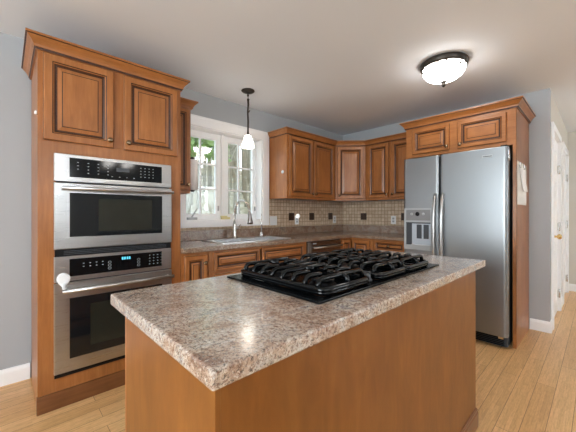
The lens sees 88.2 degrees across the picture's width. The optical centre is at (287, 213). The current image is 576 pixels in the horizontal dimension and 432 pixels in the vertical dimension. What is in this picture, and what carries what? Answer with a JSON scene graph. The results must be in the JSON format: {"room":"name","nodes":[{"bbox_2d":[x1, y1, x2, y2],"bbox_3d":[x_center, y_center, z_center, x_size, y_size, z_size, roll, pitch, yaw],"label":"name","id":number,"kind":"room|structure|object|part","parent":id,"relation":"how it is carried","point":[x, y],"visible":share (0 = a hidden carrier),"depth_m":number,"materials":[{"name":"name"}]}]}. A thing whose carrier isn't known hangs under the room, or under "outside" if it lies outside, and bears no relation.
{"room":"kitchen","nodes":[
{"label":"kitchen","id":0,"kind":"room"},
{"bbox_2d":[0,32,342,376],"bbox_3d":[-1.654,-0.030,2.485,7.030,2.440,0.180,0,0,-44],"label":"wall","id":1,"kind":"structure","parent":0,"point":[15,84],"depth_m":2.11,"materials":[{"name":"grey paint"}]},
{"bbox_2d":[0,363,29,386],"bbox_3d":[-2.927,1.135,1.139,2.930,0.110,0.014,0,0,-44],"label":"baseboard","id":2,"kind":"structure","parent":1,"relation":"attached to","point":[18,373],"depth_m":2.09,"materials":[{"name":"white wood"}]},
{"bbox_2d":[180,97,197,194],"bbox_3d":[-1.020,-0.590,2.707,0.251,0.820,0.368,0,0,-44],"label":"upper cabinet","id":3,"kind":"object","parent":1,"relation":"attached to","point":[186,105],"visible":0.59,"depth_m":2.61,"materials":[{"name":"brown wood"}]},
{"bbox_3d":[-0.941,-0.565,2.584,0.071,0.615,0.017,0,0,-44],"label":"raised panel","id":4,"kind":"part","parent":3,"relation":"part of","materials":[{"name":"brown wood"}]},
{"bbox_3d":[-0.941,-0.565,2.584,0.172,0.716,0.020,0,0,-44],"label":"door","id":5,"kind":"part","parent":3,"relation":"part of","materials":[{"name":"brown wood"}]},
{"bbox_3d":[-0.953,-0.562,2.600,0.201,0.765,0.020,0,0,-44],"label":"frame","id":6,"kind":"part","parent":3,"relation":"part of","materials":[{"name":"brown wood"}]},
{"bbox_3d":[-0.910,-0.965,2.592,0.251,0.070,0.050,0,0,-44],"label":"crown moulding","id":7,"kind":"part","parent":3,"relation":"part of","materials":[{"name":"brown wood"}]},
{"bbox_2d":[180,114,268,227],"bbox_3d":[-0.718,-0.428,3.354,1.172,1.144,0.201,0,0,-44],"label":"window","id":8,"kind":"structure","parent":1,"relation":"in","point":[259,169],"depth_m":3.36,"materials":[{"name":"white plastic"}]},
{"bbox_3d":[-0.995,0.005,3.090,0.100,0.122,0.061,0,0,-44],"label":"crank handle","id":9,"kind":"part","parent":8,"relation":"part of","materials":[{"name":"grey plastic"}]},
{"bbox_3d":[-0.940,-0.411,3.216,0.452,0.950,0.045,0,0,-44],"label":"sash","id":10,"kind":"part","parent":8,"relation":"part of","materials":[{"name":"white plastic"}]},
{"bbox_3d":[-0.581,-0.411,3.558,0.458,0.950,0.045,0,0,-44],"label":"sash","id":11,"kind":"part","parent":8,"relation":"part of","materials":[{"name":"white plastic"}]},
{"bbox_2d":[180,199,342,230],"bbox_3d":[-0.175,-0.003,3.761,2.926,0.353,0.010,0,0,-44],"label":"backsplash","id":12,"kind":"structure","parent":1,"relation":"attached to","point":[312,213],"depth_m":4.10,"materials":[{"name":"tile"}]},
{"bbox_2d":[270,216,276,224],"bbox_3d":[-0.183,0.090,3.743,0.118,0.115,0.009,0,0,-44],"label":"wall switch","id":13,"kind":"object","parent":1,"relation":"attached to","point":[273,219],"visible":1,"depth_m":3.74,"materials":[{"name":"white plastic"}]},
{"bbox_2d":[268,126,336,200],"bbox_3d":[0.213,-0.590,3.881,0.980,0.820,0.368,0,0,-44],"label":"upper cabinet","id":14,"kind":"object","parent":1,"relation":"attached to","point":[307,160],"visible":1,"depth_m":3.67,"materials":[{"name":"brown wood"}]},
{"bbox_3d":[0.166,-0.565,3.637,0.416,0.716,0.020,0,0,-44],"label":"door","id":15,"kind":"part","parent":14,"relation":"part of","materials":[{"name":"brown wood"}]},
{"bbox_3d":[0.166,-0.565,3.638,0.295,0.595,0.017,0,0,-44],"label":"raised panel","id":16,"kind":"part","parent":14,"relation":"part of","materials":[{"name":"brown wood"}]},
{"bbox_3d":[0.214,-0.965,3.880,0.980,0.070,0.366,0,0,-44],"label":"crown moulding","id":17,"kind":"part","parent":14,"relation":"part of","materials":[{"name":"brown wood"}]},
{"bbox_3d":[0.316,-0.562,3.808,0.928,0.765,0.020,0,0,-44],"label":"frame","id":18,"kind":"part","parent":14,"relation":"part of","materials":[{"name":"brown wood"}]},
{"bbox_3d":[0.480,-0.565,3.936,0.416,0.716,0.020,0,0,-44],"label":"door","id":19,"kind":"part","parent":14,"relation":"part of","materials":[{"name":"brown wood"}]},
{"bbox_3d":[0.480,-0.565,3.937,0.295,0.595,0.017,0,0,-44],"label":"raised panel","id":20,"kind":"part","parent":14,"relation":"part of","materials":[{"name":"brown wood"}]},
{"bbox_2d":[335,140,365,201],"bbox_3d":[0.870,-0.590,4.320,0.619,0.820,0.619,0,0,-44],"label":"upper cabinet","id":21,"kind":"object","parent":1,"relation":"attached to","point":[349,154],"visible":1,"depth_m":4.10,"materials":[{"name":"brown wood"}]},
{"bbox_3d":[0.865,-0.565,4.107,0.241,0.595,0.017,0,0,1],"label":"raised panel","id":22,"kind":"part","parent":21,"relation":"part of","materials":[{"name":"brown wood"}]},
{"bbox_3d":[0.865,-0.965,4.091,0.410,0.070,0.050,0,0,1],"label":"crown moulding","id":23,"kind":"part","parent":21,"relation":"part of","materials":[{"name":"brown wood"}]},
{"bbox_2d":[0,0,575,135],"bbox_3d":[1.464,-1.300,1.000,9.500,0.100,6.630,0,0,-44],"label":"ceiling","id":24,"kind":"structure","parent":0,"point":[341,67],"depth_m":2.20,"materials":[{"name":"white paint"}]},
{"bbox_2d":[241,88,254,148],"bbox_3d":[-0.407,-0.960,3.019,0.136,0.580,0.136,0,0,-44],"label":"pendant lamp","id":25,"kind":"object","parent":24,"relation":"hanging from","point":[247,143],"visible":1,"depth_m":3.00,"materials":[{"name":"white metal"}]},
{"bbox_3d":[-0.407,-0.732,3.019,0.128,0.124,0.128,0,0,-44],"label":"lamp shade","id":26,"kind":"part","parent":25,"relation":"part of","materials":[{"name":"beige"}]},
{"bbox_3d":[-0.402,-1.010,3.023,0.036,0.431,0.024,0,0,-44],"label":"stem","id":27,"kind":"part","parent":25,"relation":"part of","materials":[{"name":"brown metal"}]},
{"bbox_2d":[420,52,468,86],"bbox_3d":[1.292,-1.149,2.465,0.364,0.202,0.364,0,0,-44],"label":"ceiling lamp","id":28,"kind":"object","parent":24,"relation":"attached to","point":[443,68],"visible":1,"depth_m":2.36,"materials":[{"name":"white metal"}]},
{"bbox_3d":[1.292,-1.150,2.465,0.324,0.102,0.324,0,0,-44],"label":"lamp shade","id":29,"kind":"part","parent":28,"relation":"part of","materials":[{"name":"white glass"}]},
{"bbox_2d":[0,291,575,431],"bbox_3d":[1.464,1.240,1.000,9.500,0.100,6.630,0,0,-44],"label":"floor","id":30,"kind":"structure","parent":0,"point":[530,387],"depth_m":1.92,"materials":[{"name":"brown wood"}]},
{"bbox_2d":[21,27,189,415],"bbox_3d":[-1.332,0.072,2.224,0.973,2.235,0.609,0,0,-44],"label":"tall cabinet","id":31,"kind":"object","parent":30,"relation":"on","point":[89,102],"visible":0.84,"depth_m":1.91,"materials":[{"name":"brown wood"}]},
{"bbox_3d":[-1.314,-0.698,1.883,0.369,0.516,0.020,0,0,-44],"label":"door","id":32,"kind":"part","parent":31,"relation":"part of","materials":[{"name":"brown wood"}]},
{"bbox_3d":[-1.315,-0.698,1.883,0.246,0.393,0.017,0,0,-44],"label":"raised panel","id":33,"kind":"part","parent":31,"relation":"part of","materials":[{"name":"brown wood"}]},
{"bbox_3d":[-1.332,-1.005,2.224,0.973,0.080,0.609,0,0,-44],"label":"crown moulding","id":34,"kind":"part","parent":31,"relation":"part of","materials":[{"name":"brown wood"}]},
{"bbox_2d":[54,153,173,249],"bbox_3d":[-1.288,-0.066,2.174,0.707,0.600,0.535,0,0,-44],"label":"microwave oven","id":35,"kind":"object","parent":31,"relation":"in","point":[99,202],"visible":1,"depth_m":1.97,"materials":[{"name":"grey metal"}]},
{"bbox_3d":[-1.155,-0.281,2.033,0.707,0.170,0.021,0,0,-44],"label":"control panel","id":36,"kind":"part","parent":35,"relation":"part of","materials":[{"name":"silver metal"}]},
{"bbox_3d":[-1.152,0.015,2.030,0.707,0.406,0.028,0,0,-44],"label":"door","id":37,"kind":"part","parent":35,"relation":"part of","materials":[{"name":"silver metal"}]},
{"bbox_3d":[-1.146,-0.286,2.026,0.560,0.120,0.002,0,0,-44],"label":"panel glass","id":38,"kind":"part","parent":35,"relation":"part of","materials":[{"name":"black glass"}]},
{"bbox_3d":[-1.142,0.009,2.022,0.560,0.273,0.003,0,0,-44],"label":"door glass","id":39,"kind":"part","parent":35,"relation":"part of","materials":[{"name":"black glass"}]},
{"bbox_3d":[-1.113,-0.155,2.010,0.669,0.021,0.056,0,0,-44],"label":"handle","id":40,"kind":"part","parent":35,"relation":"part of","materials":[{"name":"silver metal"}]},
{"bbox_2d":[54,242,174,378],"bbox_3d":[-1.286,0.610,2.171,0.707,0.780,0.543,0,0,-44],"label":"wall oven","id":41,"kind":"object","parent":31,"relation":"in","point":[89,332],"visible":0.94,"depth_m":1.92,"materials":[{"name":"grey metal"}]},
{"bbox_2d":[57,273,70,289],"bbox_3d":[-1.362,0.412,1.804,0.068,0.100,0.024,0,0,-44],"label":"child lock","id":42,"kind":"object","parent":41,"relation":"attached to","point":[63,279],"visible":1,"depth_m":1.80,"materials":[{"name":"white plastic"}]},
{"bbox_3d":[-1.155,0.241,2.035,0.700,0.043,0.017,0,0,-44],"label":"vent trim","id":43,"kind":"part","parent":41,"relation":"part of","materials":[{"name":"black plastic"}]},
{"bbox_3d":[-1.155,0.341,2.033,0.707,0.154,0.021,0,0,-44],"label":"control panel","id":44,"kind":"part","parent":41,"relation":"part of","materials":[{"name":"silver metal"}]},
{"bbox_3d":[-1.146,0.336,2.026,0.560,0.108,0.002,0,0,-44],"label":"panel glass","id":45,"kind":"part","parent":41,"relation":"part of","materials":[{"name":"black glass"}]},
{"bbox_3d":[-1.140,0.708,2.020,0.560,0.371,0.003,0,0,-44],"label":"door glass","id":46,"kind":"part","parent":41,"relation":"part of","materials":[{"name":"black glass"}]},
{"bbox_3d":[-1.109,0.468,2.006,0.669,0.023,0.062,0,0,-44],"label":"handle","id":47,"kind":"part","parent":41,"relation":"part of","materials":[{"name":"silver metal"}]},
{"bbox_3d":[-0.999,-0.698,2.183,0.376,0.516,0.020,0,0,-44],"label":"door","id":48,"kind":"part","parent":31,"relation":"part of","materials":[{"name":"brown wood"}]},
{"bbox_3d":[-0.999,-0.698,2.184,0.253,0.393,0.017,0,0,-44],"label":"raised panel","id":49,"kind":"part","parent":31,"relation":"part of","materials":[{"name":"brown wood"}]},
{"bbox_2d":[180,252,207,281],"bbox_3d":[-0.934,0.754,2.607,0.235,0.872,0.612,0,0,-44],"label":"base cabinet","id":50,"kind":"object","parent":30,"relation":"on","point":[193,266],"visible":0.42,"depth_m":2.40,"materials":[{"name":"brown wood"}]},
{"bbox_3d":[-0.749,0.703,2.414,0.085,0.610,0.017,0,0,-44],"label":"raised panel","id":51,"kind":"part","parent":50,"relation":"part of","materials":[{"name":"brown wood"}]},
{"bbox_2d":[180,224,403,253],"bbox_3d":[0.287,0.245,3.273,2.923,0.142,1.346,0,0,-44],"label":"countertop","id":52,"kind":"structure","parent":50,"relation":"on","point":[190,241],"depth_m":3.52,"materials":[{"name":"brown stone"}]},
{"bbox_2d":[232,199,252,238],"bbox_3d":[-0.464,0.059,3.126,0.104,0.418,0.342,0,0,-44],"label":"faucet","id":53,"kind":"object","parent":52,"relation":"on","point":[250,221],"visible":1,"depth_m":3.18,"materials":[{"name":"silver metal"}]},
{"bbox_2d":[201,236,289,257],"bbox_3d":[-0.419,0.364,3.138,0.856,0.191,0.420,0,0,-44],"label":"sink","id":54,"kind":"object","parent":52,"relation":"in","point":[243,239],"visible":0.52,"depth_m":3.13,"materials":[{"name":"silver metal"}]},
{"bbox_3d":[-0.551,0.368,2.986,0.370,0.184,0.295,0,0,-44],"label":"bowl","id":55,"kind":"part","parent":54,"relation":"part of","materials":[{"name":"silver metal"}]},
{"bbox_3d":[-0.261,0.368,3.262,0.370,0.184,0.295,0,0,-44],"label":"bowl","id":56,"kind":"part","parent":54,"relation":"part of","materials":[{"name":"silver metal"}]},
{"bbox_2d":[259,214,263,236],"bbox_3d":[-0.311,0.136,3.466,0.059,0.265,0.060,0,0,-44],"label":"tap","id":57,"kind":"object","parent":52,"relation":"on","point":[261,232],"visible":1,"depth_m":3.46,"materials":[{"name":"silver metal"}]},
{"bbox_2d":[208,242,305,277],"bbox_3d":[-0.408,0.754,3.107,1.211,0.872,0.612,0,0,-44],"label":"base cabinet","id":58,"kind":"object","parent":30,"relation":"on","point":[231,261],"visible":0.24,"depth_m":2.73,"materials":[{"name":"brown wood"}]},
{"bbox_3d":[-0.450,0.791,2.699,0.496,0.543,0.020,0,0,-44],"label":"door","id":59,"kind":"part","parent":58,"relation":"part of","materials":[{"name":"brown wood"}]},
{"bbox_3d":[-0.450,0.416,2.699,0.496,0.164,0.020,0,0,-44],"label":"drawer","id":60,"kind":"part","parent":58,"relation":"part of","materials":[{"name":"brown wood"}]},
{"bbox_3d":[-0.450,0.416,2.699,0.409,0.077,0.017,0,0,-44],"label":"raised panel","id":61,"kind":"part","parent":58,"relation":"part of","materials":[{"name":"brown wood"}]},
{"bbox_3d":[-0.037,0.416,3.092,0.596,0.164,0.020,0,0,-44],"label":"drawer","id":62,"kind":"part","parent":58,"relation":"part of","materials":[{"name":"brown wood"}]},
{"bbox_3d":[-0.037,0.416,3.092,0.509,0.077,0.017,0,0,-44],"label":"raised panel","id":63,"kind":"part","parent":58,"relation":"part of","materials":[{"name":"brown wood"}]},
{"bbox_2d":[125,271,477,431],"bbox_3d":[0.257,0.753,1.320,1.640,0.874,0.620,0,0,-44],"label":"kitchen island","id":64,"kind":"object","parent":30,"relation":"on","point":[411,366],"visible":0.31,"depth_m":0.87,"materials":[{"name":"brown wood"}]},
{"bbox_3d":[0.081,0.703,1.504,1.639,0.774,0.012,0,0,-44],"label":"frame","id":65,"kind":"part","parent":64,"relation":"part of","materials":[{"name":"brown wood"}]},
{"bbox_3d":[-0.316,0.752,0.741,0.012,0.873,0.546,0,0,-44],"label":"panel","id":66,"kind":"part","parent":64,"relation":"part of","materials":[{"name":"brown wood"}]},
{"bbox_2d":[111,250,484,390],"bbox_3d":[0.279,0.295,1.392,1.800,0.039,0.698,0,0,-44],"label":"island countertop","id":67,"kind":"structure","parent":64,"relation":"on","point":[223,330],"depth_m":0.82,"materials":[{"name":"stone"}]},
{"bbox_2d":[227,248,438,303],"bbox_3d":[0.267,0.242,1.416,0.970,0.068,0.517,0,0,-44],"label":"gas cooktop","id":68,"kind":"object","parent":67,"relation":"in","point":[323,277],"visible":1,"depth_m":1.20,"materials":[{"name":"black metal"}]},
{"bbox_3d":[-0.027,0.259,1.293,0.089,0.016,0.090,0,0,-44],"label":"burner","id":69,"kind":"part","parent":68,"relation":"part of","materials":[{"name":"black metal"}]},
{"bbox_3d":[0.132,0.259,1.125,0.104,0.016,0.105,0,0,-44],"label":"burner","id":70,"kind":"part","parent":68,"relation":"part of","materials":[{"name":"black metal"}]},
{"bbox_3d":[0.312,0.249,1.188,0.047,0.036,0.048,0,0,-44],"label":"knob","id":71,"kind":"part","parent":68,"relation":"part of","materials":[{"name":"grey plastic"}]},
{"bbox_3d":[0.470,1.140,1.104,1.628,0.100,0.012,0,0,-44],"label":"moulding","id":72,"kind":"part","parent":64,"relation":"part of","materials":[{"name":"brown wood"}]},
{"bbox_2d":[306,239,342,257],"bbox_3d":[0.267,0.756,3.734,0.603,0.868,0.635,0,0,-44],"label":"dishwasher","id":73,"kind":"object","parent":30,"relation":"on","point":[334,244],"visible":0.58,"depth_m":3.50,"materials":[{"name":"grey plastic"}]},
{"bbox_3d":[0.237,0.699,3.355,0.038,0.742,0.024,0,0,-44],"label":"trim","id":74,"kind":"part","parent":73,"relation":"part of","materials":[{"name":"silver metal"}]},
{"bbox_3d":[0.457,0.697,3.563,0.562,0.746,0.026,0,0,-44],"label":"door panel","id":75,"kind":"part","parent":73,"relation":"part of","materials":[{"name":"silver metal"}]},
{"bbox_2d":[341,238,372,252],"bbox_3d":[0.881,0.754,4.146,0.843,0.872,0.885,0,0,-44],"label":"base cabinet","id":76,"kind":"object","parent":30,"relation":"on","point":[357,243],"visible":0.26,"depth_m":3.81,"materials":[{"name":"brown wood"}]},
{"bbox_3d":[0.757,0.703,3.848,0.176,0.721,0.020,0,0,-44],"label":"door","id":77,"kind":"part","parent":76,"relation":"part of","materials":[{"name":"brown wood"}]},
{"bbox_3d":[0.933,0.703,3.813,0.020,0.721,0.263,0,0,-44],"label":"door","id":78,"kind":"part","parent":76,"relation":"part of","materials":[{"name":"brown wood"}]},
{"bbox_3d":[0.933,0.703,3.813,0.017,0.610,0.152,0,0,-44],"label":"raised panel","id":79,"kind":"part","parent":76,"relation":"part of","materials":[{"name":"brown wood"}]},
{"bbox_2d":[373,239,403,251],"bbox_3d":[1.412,0.754,3.726,0.652,0.872,0.450,0,0,-44],"label":"base cabinet","id":80,"kind":"object","parent":30,"relation":"on","point":[388,245],"visible":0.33,"depth_m":3.53,"materials":[{"name":"brown wood"}]},
{"bbox_3d":[1.201,0.394,3.532,0.017,0.040,0.307,0,0,-44],"label":"raised panel","id":81,"kind":"part","parent":80,"relation":"part of","materials":[{"name":"brown wood"}]},
{"bbox_2d":[404,145,512,347],"bbox_3d":[1.815,0.287,3.118,0.831,1.766,0.922,0,0,-44],"label":"refrigerator","id":82,"kind":"object","parent":30,"relation":"on","point":[459,204],"visible":0.81,"depth_m":2.74,"materials":[{"name":"grey metal"}]},
{"bbox_3d":[1.350,0.017,3.088,0.001,0.110,0.248,0,0,-44],"label":"control panel","id":83,"kind":"part","parent":82,"relation":"part of","materials":[{"name":"silver metal"}]},
{"bbox_3d":[1.400,0.246,3.108,0.074,1.657,0.364,0,0,-44],"label":"freezer door","id":84,"kind":"part","parent":82,"relation":"part of","materials":[{"name":"silver metal"}]},
{"bbox_3d":[1.453,0.245,2.952,0.078,0.898,0.031,0,0,-44],"label":"handle","id":85,"kind":"part","parent":82,"relation":"part of","materials":[{"name":"silver metal"}]},
{"bbox_3d":[1.503,0.245,2.900,0.078,0.898,0.031,0,0,-44],"label":"handle","id":86,"kind":"part","parent":82,"relation":"part of","materials":[{"name":"silver metal"}]},
{"bbox_3d":[1.721,0.246,2.771,0.074,1.657,0.550,0,0,-44],"label":"fridge door","id":87,"kind":"part","parent":82,"relation":"part of","materials":[{"name":"silver metal"}]},
{"bbox_2d":[399,96,535,348],"bbox_3d":[1.889,0.092,3.179,0.731,2.195,1.098,0,0,-44],"label":"tall cabinet","id":88,"kind":"object","parent":30,"relation":"on","point":[503,122],"visible":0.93,"depth_m":2.82,"materials":[{"name":"brown wood"}]},
{"bbox_3d":[1.497,-0.775,3.128,0.017,0.159,0.270,0,0,-44],"label":"raised panel","id":89,"kind":"part","parent":88,"relation":"part of","materials":[{"name":"brown wood"}]},
{"bbox_3d":[1.496,-0.775,3.127,0.020,0.266,0.377,0,0,-44],"label":"door","id":90,"kind":"part","parent":88,"relation":"part of","materials":[{"name":"brown wood"}]},
{"bbox_3d":[1.672,-0.787,2.972,0.020,0.355,0.988,0,0,-44],"label":"frame","id":91,"kind":"part","parent":88,"relation":"part of","materials":[{"name":"brown wood"}]},
{"bbox_3d":[1.889,-0.968,3.179,0.731,0.075,1.098,0,0,-44],"label":"crown moulding","id":92,"kind":"part","parent":88,"relation":"part of","materials":[{"name":"brown wood"}]},
{"bbox_3d":[1.815,-0.775,2.794,0.017,0.159,0.288,0,0,-44],"label":"raised panel","id":93,"kind":"part","parent":88,"relation":"part of","materials":[{"name":"brown wood"}]},
{"bbox_3d":[1.814,-0.775,2.793,0.020,0.266,0.395,0,0,-44],"label":"door","id":94,"kind":"part","parent":88,"relation":"part of","materials":[{"name":"brown wood"}]},
{"bbox_2d":[517,160,525,204],"bbox_3d":[2.196,-0.275,2.787,0.455,0.390,0.002,0,0,-44],"label":"notice sheet","id":95,"kind":"object","parent":88,"relation":"attached to","point":[521,195],"visible":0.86,"depth_m":2.73,"materials":[{"name":"paper"}]},
{"bbox_2d":[519,164,527,191],"bbox_3d":[2.223,-0.330,2.800,0.360,0.240,0.014,0,0,-44],"label":"pad","id":96,"kind":"object","parent":95,"relation":"attached to","point":[522,172],"visible":0.94,"depth_m":2.79,"materials":[{"name":"paper"}]},
{"bbox_3d":[2.241,0.113,2.845,0.666,2.155,0.020,0,0,-44],"label":"panel","id":97,"kind":"part","parent":88,"relation":"part of","materials":[{"name":"brown wood"}]},
{"bbox_2d":[343,88,550,327],"bbox_3d":[1.781,-0.030,3.901,0.100,2.440,2.505,0,0,-44],"label":"wall","id":98,"kind":"structure","parent":0,"point":[539,101],"depth_m":3.03,"materials":[{"name":"grey paint"}]},
{"bbox_2d":[343,200,403,225],"bbox_3d":[1.344,-0.003,4.280,0.010,0.353,1.336,0,0,-44],"label":"backsplash","id":99,"kind":"structure","parent":98,"relation":"attached to","point":[380,213],"depth_m":4.37,"materials":[{"name":"tile"}]},
{"bbox_2d":[365,132,405,200],"bbox_3d":[1.421,-0.590,3.933,0.362,0.820,0.743,0,0,-44],"label":"upper cabinet","id":100,"kind":"object","parent":98,"relation":"attached to","point":[385,156],"visible":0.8,"depth_m":3.87,"materials":[{"name":"brown wood"}]},
{"bbox_3d":[1.199,-0.565,3.962,0.020,0.716,0.311,0,0,-44],"label":"door","id":101,"kind":"part","parent":100,"relation":"part of","materials":[{"name":"brown wood"}]},
{"bbox_3d":[1.200,-0.565,3.962,0.017,0.595,0.190,0,0,-44],"label":"raised panel","id":102,"kind":"part","parent":100,"relation":"part of","materials":[{"name":"brown wood"}]},
{"bbox_3d":[1.308,-0.965,3.825,0.050,0.070,0.743,0,0,-44],"label":"crown moulding","id":103,"kind":"part","parent":100,"relation":"part of","materials":[{"name":"brown wood"}]},
{"bbox_3d":[1.440,-0.565,3.709,0.020,0.716,0.314,0,0,-44],"label":"door","id":104,"kind":"part","parent":100,"relation":"part of","materials":[{"name":"brown wood"}]},
{"bbox_3d":[1.440,-0.565,3.709,0.017,0.595,0.193,0,0,-44],"label":"raised panel","id":105,"kind":"part","parent":100,"relation":"part of","materials":[{"name":"brown wood"}]},
{"bbox_2d":[391,216,395,223],"bbox_3d":[1.469,0.090,4.139,0.008,0.115,0.072,0,0,-44],"label":"wall outlet","id":106,"kind":"object","parent":98,"relation":"attached to","point":[393,218],"visible":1,"depth_m":4.14,"materials":[{"name":"white plastic"}]},
{"bbox_2d":[530,318,552,333],"bbox_3d":[2.597,1.135,3.045,0.129,0.110,0.169,0,0,-44],"label":"baseboard","id":107,"kind":"structure","parent":98,"relation":"attached to","point":[535,324],"depth_m":3.00,"materials":[{"name":"white wood"}]},
{"bbox_2d":[551,92,567,153],"bbox_3d":[3.469,-0.030,3.847,2.270,2.440,0.100,0,0,-44],"label":"wall","id":108,"kind":"structure","parent":0,"point":[556,117],"depth_m":3.58,"materials":[{"name":"grey paint"}]},
{"bbox_2d":[551,121,561,329],"bbox_3d":[3.016,0.125,3.373,0.920,2.130,0.164,0,0,-44],"label":"door","id":109,"kind":"structure","parent":108,"relation":"in","point":[556,145],"depth_m":3.46,"materials":[{"name":"white wood"}]},
{"bbox_2d":[562,142,568,303],"bbox_3d":[3.892,0.125,4.237,0.900,2.130,0.120,0,0,-44],"label":"door","id":110,"kind":"structure","parent":108,"relation":"in","point":[565,157],"depth_m":4.39,"materials":[{"name":"white wood"}]},
{"bbox_2d":[568,132,575,283],"bbox_3d":[5.694,-0.030,3.243,0.120,2.440,4.045,0,0,-44],"label":"wall","id":111,"kind":"structure","parent":0,"point":[571,135],"depth_m":4.55,"materials":[{"name":"grey paint"}]},
{"bbox_2d":[569,284,575,291],"bbox_3d":[5.611,1.135,3.232,0.014,0.110,3.745,0,0,-44],"label":"baseboard","id":112,"kind":"structure","parent":111,"relation":"attached to","point":[572,287],"depth_m":4.54,"materials":[{"name":"white wood"}]},
{"bbox_3d":[-0.915,-0.365,2.774,0.093,0.330,0.048,0,0,-44],"label":"paper towel holder","id":113,"kind":"object","parent":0,"visible":0},
{"bbox_2d":[191,159,197,189],"bbox_3d":[-0.899,-0.362,2.789,0.102,0.280,0.102,0,0,-44],"label":"paper towel roll","id":114,"kind":"object","parent":113,"relation":"on","point":[194,163],"visible":0.68,"depth_m":2.75,"materials":[{"name":"white paper"}]},
{"label":"outside","id":115,"kind":"structure","parent":0,"visible":0},
{"bbox_2d":[191,166,248,219],"bbox_3d":[-0.478,-1.313,19.357,32.000,6.788,22.000,0,0,-44],"label":"ground","id":116,"kind":"structure","parent":115,"point":[207,197],"depth_m":14.24,"materials":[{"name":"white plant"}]},
{"bbox_2d":[186,161,198,213],"bbox_3d":[-2.881,-4.687,8.872,0.595,12.565,0.218,0,0,-20],"label":"bare tree","id":117,"kind":"object","parent":116,"relation":"on","point":[188,196],"visible":0.02,"depth_m":8.74,"materials":[{"name":"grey plant"}]},
{"bbox_2d":[196,158,209,207],"bbox_3d":[-3.334,-3.459,11.157,0.761,9.019,0.315,0,0,-44],"label":"bare tree","id":118,"kind":"object","parent":116,"relation":"on","point":[203,173],"visible":0.19,"depth_m":11.11,"materials":[{"name":"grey plant"}]},
{"bbox_2d":[201,157,205,191],"bbox_3d":[-4.266,-4.564,15.099,0.786,9.250,0.306,0,0,-44],"label":"bare tree","id":119,"kind":"object","parent":116,"relation":"on","point":[204,166],"visible":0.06,"depth_m":15.11,"materials":[{"name":"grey plant"}]},
{"bbox_2d":[207,147,211,186],"bbox_3d":[-4.550,-5.270,17.293,0.786,9.642,0.347,0,0,-44],"label":"bare tree","id":120,"kind":"object","parent":116,"relation":"on","point":[210,162],"visible":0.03,"depth_m":17.23,"materials":[{"name":"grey plant"}]},
{"bbox_2d":[230,149,232,189],"bbox_3d":[-3.166,-5.684,16.398,0.713,11.388,0.316,0,0,-44],"label":"bare tree","id":121,"kind":"object","parent":116,"relation":"on","point":[230,149],"visible":0.02,"depth_m":16.36,"materials":[{"name":"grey plant"}]},
{"bbox_2d":[228,144,236,213],"bbox_3d":[-2.002,-4.065,9.805,0.800,11.285,0.359,0,0,-44],"label":"bare tree","id":122,"kind":"object","parent":116,"relation":"on","point":[231,146],"visible":0.18,"depth_m":9.78,"materials":[{"name":"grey plant"}]},
{"bbox_2d":[230,144,239,213],"bbox_3d":[-1.908,-4.951,11.073,0.779,12.585,0.339,0,0,-44],"label":"bare tree","id":123,"kind":"object","parent":116,"relation":"on","point":[234,164],"visible":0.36,"depth_m":11.02,"materials":[{"name":"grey plant"}]},
{"bbox_2d":[241,146,242,194],"bbox_3d":[-2.567,-5.717,17.316,0.769,11.309,0.329,0,0,-44],"label":"bare tree","id":124,"kind":"object","parent":116,"relation":"on","point":[241,146],"visible":0.06,"depth_m":17.26,"materials":[{"name":"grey plant"}]},
{"bbox_2d":[242,148,244,197],"bbox_3d":[-2.130,-5.731,14.956,0.741,12.480,0.307,0,0,-44],"label":"bare tree","id":125,"kind":"object","parent":116,"relation":"on","point":[242,148],"visible":0.09,"depth_m":14.91,"materials":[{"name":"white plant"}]},
{"bbox_2d":[244,149,248,206],"bbox_3d":[-1.852,-4.618,13.816,0.759,10.828,0.297,0,0,-44],"label":"bare tree","id":126,"kind":"object","parent":116,"relation":"on","point":[246,150],"visible":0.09,"depth_m":13.75,"materials":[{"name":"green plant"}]},
{"bbox_2d":[245,149,250,209],"bbox_3d":[-1.581,-4.566,12.374,0.687,11.414,0.307,0,0,-44],"label":"bare tree","id":127,"kind":"object","parent":116,"relation":"on","point":[249,176],"visible":0.16,"depth_m":12.40,"materials":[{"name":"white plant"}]},
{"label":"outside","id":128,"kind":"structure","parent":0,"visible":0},
{"bbox_2d":[191,137,231,161],"bbox_3d":[-2.251,-2.148,7.384,2.639,1.878,1.693,0,0,-44],"label":"foliage","id":129,"kind":"object","parent":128,"point":[207,152],"visible":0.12,"depth_m":6.92,"materials":[{"name":"green plant"}]}
]}

